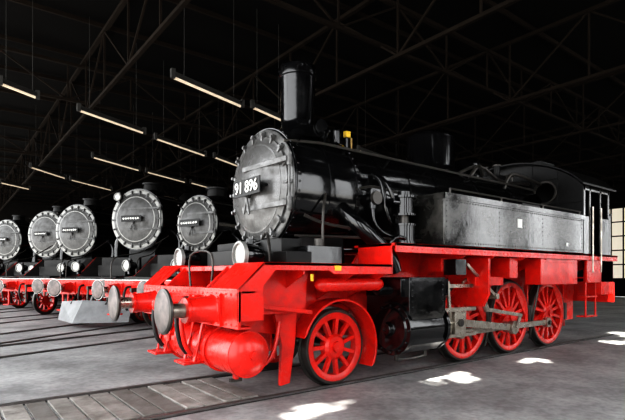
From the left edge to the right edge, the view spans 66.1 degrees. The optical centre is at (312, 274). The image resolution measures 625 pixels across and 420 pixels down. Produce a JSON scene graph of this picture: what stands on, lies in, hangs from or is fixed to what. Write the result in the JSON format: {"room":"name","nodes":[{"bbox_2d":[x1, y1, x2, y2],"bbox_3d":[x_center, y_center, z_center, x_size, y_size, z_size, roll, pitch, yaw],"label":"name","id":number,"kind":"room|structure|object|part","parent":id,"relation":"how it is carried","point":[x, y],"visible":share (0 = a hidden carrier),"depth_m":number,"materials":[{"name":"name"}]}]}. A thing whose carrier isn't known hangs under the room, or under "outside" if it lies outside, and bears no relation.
{"room":"museum","nodes":[
{"label":"museum","id":0,"kind":"room"},
{"bbox_2d":[0,0,39,99],"bbox_3d":[-6.102,-4.980,10.004,0.793,2.340,0.531,0,0,-38],"label":"ceiling lamp","id":1,"kind":"object","parent":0,"point":[35,94],"depth_m":10.11,"materials":[{"name":"black metal"}]},
{"bbox_2d":[0,201,112,263],"bbox_3d":[-21.142,-2.350,44.050,52.000,7.600,0.300,0,0,-38],"label":"wall","id":2,"kind":"structure","parent":0,"point":[12,208],"depth_m":41.04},
{"bbox_2d":[77,16,145,134],"bbox_3d":[-4.993,-4.980,12.076,1.895,2.340,0.990,0,0,-38],"label":"ceiling lamp","id":3,"kind":"object","parent":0,"point":[88,111],"depth_m":11.75,"materials":[{"name":"black metal"}]},
{"bbox_2d":[91,105,140,171],"bbox_3d":[-6.759,-4.980,16.633,1.948,2.340,1.197,0,0,-38],"label":"ceiling lamp","id":4,"kind":"object","parent":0,"point":[93,155],"depth_m":16.77,"materials":[{"name":"black metal"}]},
{"bbox_2d":[154,61,206,156],"bbox_3d":[-3.929,-4.980,14.474,2.044,2.340,1.056,0,0,-38],"label":"ceiling lamp","id":5,"kind":"object","parent":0,"point":[156,137],"depth_m":14.06,"materials":[{"name":"white plastic"}]},
{"bbox_2d":[170,0,244,107],"bbox_3d":[-2.154,-4.980,10.114,1.960,2.340,0.726,0,0,-38],"label":"ceiling lamp","id":6,"kind":"object","parent":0,"point":[174,75],"depth_m":10.02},
{"bbox_2d":[213,108,236,166],"bbox_3d":[-2.889,-4.980,16.313,1.418,2.340,0.815,0,0,-38],"label":"ceiling lamp","id":7,"kind":"object","parent":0,"point":[215,155],"depth_m":16.32,"materials":[{"name":"black metal"}]},
{"bbox_2d":[250,24,280,121],"bbox_3d":[-1.061,-4.980,11.442,1.166,2.340,0.468,0,0,-38],"label":"ceiling lamp","id":8,"kind":"object","parent":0,"point":[253,105],"depth_m":11.46,"materials":[{"name":"white plastic"}]},
{"bbox_2d":[0,0,624,209],"bbox_3d":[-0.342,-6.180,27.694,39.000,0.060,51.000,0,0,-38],"label":"framework","id":9,"kind":"structure","parent":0,"point":[204,34],"depth_m":14.44,"materials":[{"name":"black metal"}]},
{"bbox_2d":[0,292,624,419],"bbox_3d":[-3.981,1.615,-8.556,115.000,0.270,120.000,0,0,-38],"label":"floor","id":10,"kind":"structure","parent":0,"point":[581,380],"depth_m":7.00,"materials":[{"name":"concrete"}]},
{"bbox_2d":[0,312,58,323],"bbox_3d":[-9.066,1.481,18.400,1.620,0.058,24.000,0,0,18],"label":"railway track","id":11,"kind":"object","parent":10,"relation":"on","point":[58,312],"visible":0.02,"depth_m":16.40,"materials":[{"name":"metal"}]},
{"bbox_2d":[0,198,129,314],"bbox_3d":[-7.667,-0.800,22.605,3.160,4.560,13.938,0,0,18],"label":"steam locomotive","id":12,"kind":"object","parent":11,"relation":"on","point":[80,229],"visible":0.34,"depth_m":18.15,"materials":[{"name":"black paint"}]},
{"bbox_2d":[0,305,60,312],"bbox_3d":[-12.104,1.481,21.800,1.620,0.058,24.000,0,0,17],"label":"railway track","id":13,"kind":"object","parent":10,"relation":"on","point":[57,305],"visible":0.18,"depth_m":20.51,"materials":[{"name":"metal"}]},
{"bbox_2d":[0,206,89,308],"bbox_3d":[-10.778,-0.896,26.028,3.160,4.752,13.938,0,0,17],"label":"steam locomotive","id":14,"kind":"object","parent":13,"relation":"on","point":[41,232],"visible":0.2,"depth_m":21.63,"materials":[{"name":"black paint"}]},
{"bbox_2d":[0,315,150,343],"bbox_3d":[-5.777,1.481,15.800,1.620,0.058,24.000,0,0,17],"label":"railway track","id":15,"kind":"object","parent":10,"relation":"on","point":[150,315],"visible":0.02,"depth_m":12.56,"materials":[{"name":"metal"}]},
{"bbox_2d":[47,182,196,322],"bbox_3d":[-4.484,-0.865,19.927,3.160,4.690,14.150,0,0,17],"label":"steam locomotive","id":16,"kind":"object","parent":15,"relation":"on","point":[141,218],"visible":0.35,"depth_m":15.54,"materials":[{"name":"black paint"}]},
{"bbox_2d":[0,328,154,357],"bbox_3d":[-3.272,1.481,13.600,1.620,0.058,24.000,0,0,32],"label":"railway track","id":17,"kind":"object","parent":10,"relation":"on","point":[64,338],"visible":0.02,"depth_m":10.47,"materials":[{"name":"metal"}]},
{"bbox_2d":[91,187,244,326],"bbox_3d":[-0.898,-0.590,17.341,3.160,4.140,13.938,0,0,32],"label":"steam locomotive","id":18,"kind":"object","parent":17,"relation":"on","point":[207,222],"visible":0.22,"depth_m":13.34,"materials":[{"name":"black paint"}]},
{"bbox_2d":[0,377,257,419],"bbox_3d":[-6.950,1.476,1.779,14.905,0.049,1.290,0,0,-38],"label":"wooden planks","id":19,"kind":"object","parent":10,"relation":"on","point":[158,399],"visible":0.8,"depth_m":5.47,"materials":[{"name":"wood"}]},
{"bbox_2d":[0,330,612,419],"bbox_3d":[-7.705,1.481,1.198,37.000,0.058,1.620,0,0,-38],"label":"railway track","id":20,"kind":"object","parent":10,"relation":"on","point":[288,393],"visible":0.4,"depth_m":6.28,"materials":[{"name":"metal"}]},
{"bbox_2d":[108,61,616,385],"bbox_3d":[1.791,-0.755,8.511,9.768,4.470,3.180,0,0,-38],"label":"locomotive","id":21,"kind":"object","parent":20,"relation":"on","point":[429,250],"visible":1,"depth_m":6.66,"materials":[{"name":"black paint"}]},
{"bbox_3d":[-0.821,-1.160,6.398,0.145,0.220,0.680,0,0,-38],"label":"number plate","id":22,"kind":"part","parent":21,"relation":"part of","materials":[{"name":"black paint"}]},
{"bbox_3d":[-16.091,1.481,25.200,1.620,0.058,24.000,0,0,16],"label":"railway track","id":23,"kind":"object","parent":10,"relation":"on","visible":0},
{"bbox_2d":[0,215,42,303],"bbox_3d":[-14.840,-0.896,29.451,3.160,4.752,13.938,0,0,16],"label":"steam locomotive","id":24,"kind":"object","parent":23,"relation":"on","point":[14,240],"visible":0.18,"depth_m":25.06,"materials":[{"name":"black paint"}]},
{"bbox_2d":[0,0,624,208],"bbox_3d":[-0.129,-6.050,27.416,38.600,0.100,48.360,0,0,-38],"label":"roof","id":25,"kind":"structure","parent":0,"point":[490,3],"depth_m":16.50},
{"bbox_2d":[0,179,30,189],"bbox_3d":[-12.815,-4.980,20.716,1.272,2.340,1.145,0,0,-38],"label":"ceiling lamp","id":26,"kind":"object","parent":25,"relation":"hanging from","point":[1,181],"depth_m":20.67,"materials":[{"name":"white plastic"}]},
{"bbox_2d":[29,162,66,178],"bbox_3d":[-9.913,-4.980,18.060,1.486,2.340,1.575,0,0,-38],"label":"ceiling lamp","id":27,"kind":"object","parent":25,"relation":"hanging from","point":[31,165],"depth_m":17.92,"materials":[{"name":"white plastic"}]},
{"bbox_2d":[69,176,112,190],"bbox_3d":[-9.422,-4.980,20.534,2.067,2.340,1.605,0,0,-38],"label":"ceiling lamp","id":28,"kind":"object","parent":25,"relation":"hanging from","point":[71,178],"depth_m":20.38,"materials":[{"name":"white plastic"}]},
{"bbox_2d":[0,0,190,210],"bbox_3d":[-10.883,-5.203,19.255,0.100,1.575,49.532,0,0,-38],"label":"roof truss","id":29,"kind":"object","parent":25,"relation":"attached to","point":[101,38],"depth_m":12.26,"materials":[{"name":"black metal"}]},
{"bbox_2d":[0,161,232,200],"bbox_3d":[-5.120,-5.353,33.480,37.530,1.075,0.100,0,0,-38],"label":"roof truss","id":30,"kind":"object","parent":25,"relation":"attached to","point":[8,163],"visible":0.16,"depth_m":27.26,"materials":[{"name":"black metal"}]},
{"bbox_2d":[0,123,235,181],"bbox_3d":[-0.544,-5.353,27.538,37.530,1.075,0.100,0,0,-38],"label":"roof truss","id":31,"kind":"object","parent":25,"relation":"attached to","point":[1,124],"visible":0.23,"depth_m":20.82,"materials":[{"name":"black metal"}]},
{"bbox_2d":[145,112,186,182],"bbox_3d":[-5.719,-4.980,18.875,2.054,2.340,1.149,0,0,-38],"label":"ceiling lamp","id":32,"kind":"object","parent":25,"relation":"hanging from","point":[147,170],"depth_m":18.64,"materials":[{"name":"black metal"}]},
{"bbox_2d":[189,139,217,187],"bbox_3d":[-4.620,-4.980,20.973,2.063,2.340,1.170,0,0,-38],"label":"ceiling lamp","id":33,"kind":"object","parent":25,"relation":"hanging from","point":[191,181],"depth_m":20.79,"materials":[{"name":"black metal"}]},
{"bbox_2d":[0,45,491,167],"bbox_3d":[4.032,-5.353,21.596,37.530,1.075,0.100,0,0,-38],"label":"roof truss","id":34,"kind":"object","parent":25,"relation":"attached to","point":[10,49],"visible":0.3,"depth_m":14.42,"materials":[{"name":"black metal"}]},
{"bbox_2d":[49,0,520,208],"bbox_3d":[-7.556,-5.203,21.818,0.100,1.575,49.532,0,0,-38],"label":"roof truss","id":35,"kind":"object","parent":25,"relation":"attached to","point":[482,14],"depth_m":12.36,"materials":[{"name":"black metal"}]},
{"bbox_2d":[104,0,624,209],"bbox_3d":[-4.228,-5.203,24.381,0.100,1.575,49.532,0,0,-38],"label":"roof truss","id":36,"kind":"object","parent":25,"relation":"attached to","point":[583,13],"depth_m":12.71,"materials":[{"name":"black metal"}]},
{"bbox_2d":[357,79,387,156],"bbox_3d":[2.251,-4.980,15.734,2.595,2.340,0.603,0,0,-38],"label":"ceiling lamp","id":37,"kind":"object","parent":25,"relation":"hanging from","point":[358,146],"depth_m":15.04,"materials":[{"name":"black metal"}]},
{"bbox_2d":[206,69,624,200],"bbox_3d":[-0.900,-5.203,26.943,0.100,1.575,49.532,0,0,-38],"label":"roof truss","id":38,"kind":"object","parent":25,"relation":"attached to","point":[583,83],"depth_m":16.36,"materials":[{"name":"black metal"}]},
{"bbox_2d":[264,0,624,146],"bbox_3d":[8.608,-5.353,15.654,37.530,1.075,0.100,0,0,-38],"label":"roof truss","id":39,"kind":"object","parent":25,"relation":"attached to","point":[404,10],"visible":0.8,"depth_m":11.85,"materials":[{"name":"steel"}]},
{"bbox_2d":[455,112,624,167],"bbox_3d":[2.427,-5.203,29.506,0.100,1.575,49.532,0,0,-38],"label":"roof truss","id":40,"kind":"object","parent":25,"relation":"attached to","point":[608,117],"depth_m":19.63,"materials":[{"name":"black metal"}]},
{"bbox_2d":[577,183,624,296],"bbox_3d":[14.860,-2.350,40.158,0.300,7.600,52.200,0,0,-38],"label":"wall","id":41,"kind":"structure","parent":0,"point":[614,196],"depth_m":32.44,"materials":[{"name":"black"}]},
{"bbox_2d":[609,207,624,278],"bbox_3d":[20.454,-2.150,32.854,0.150,4.880,3.080,0,0,-38],"label":"window","id":42,"kind":"structure","parent":41,"relation":"in","point":[618,214],"depth_m":32.50,"materials":[{"name":"beige glass"}]}
]}

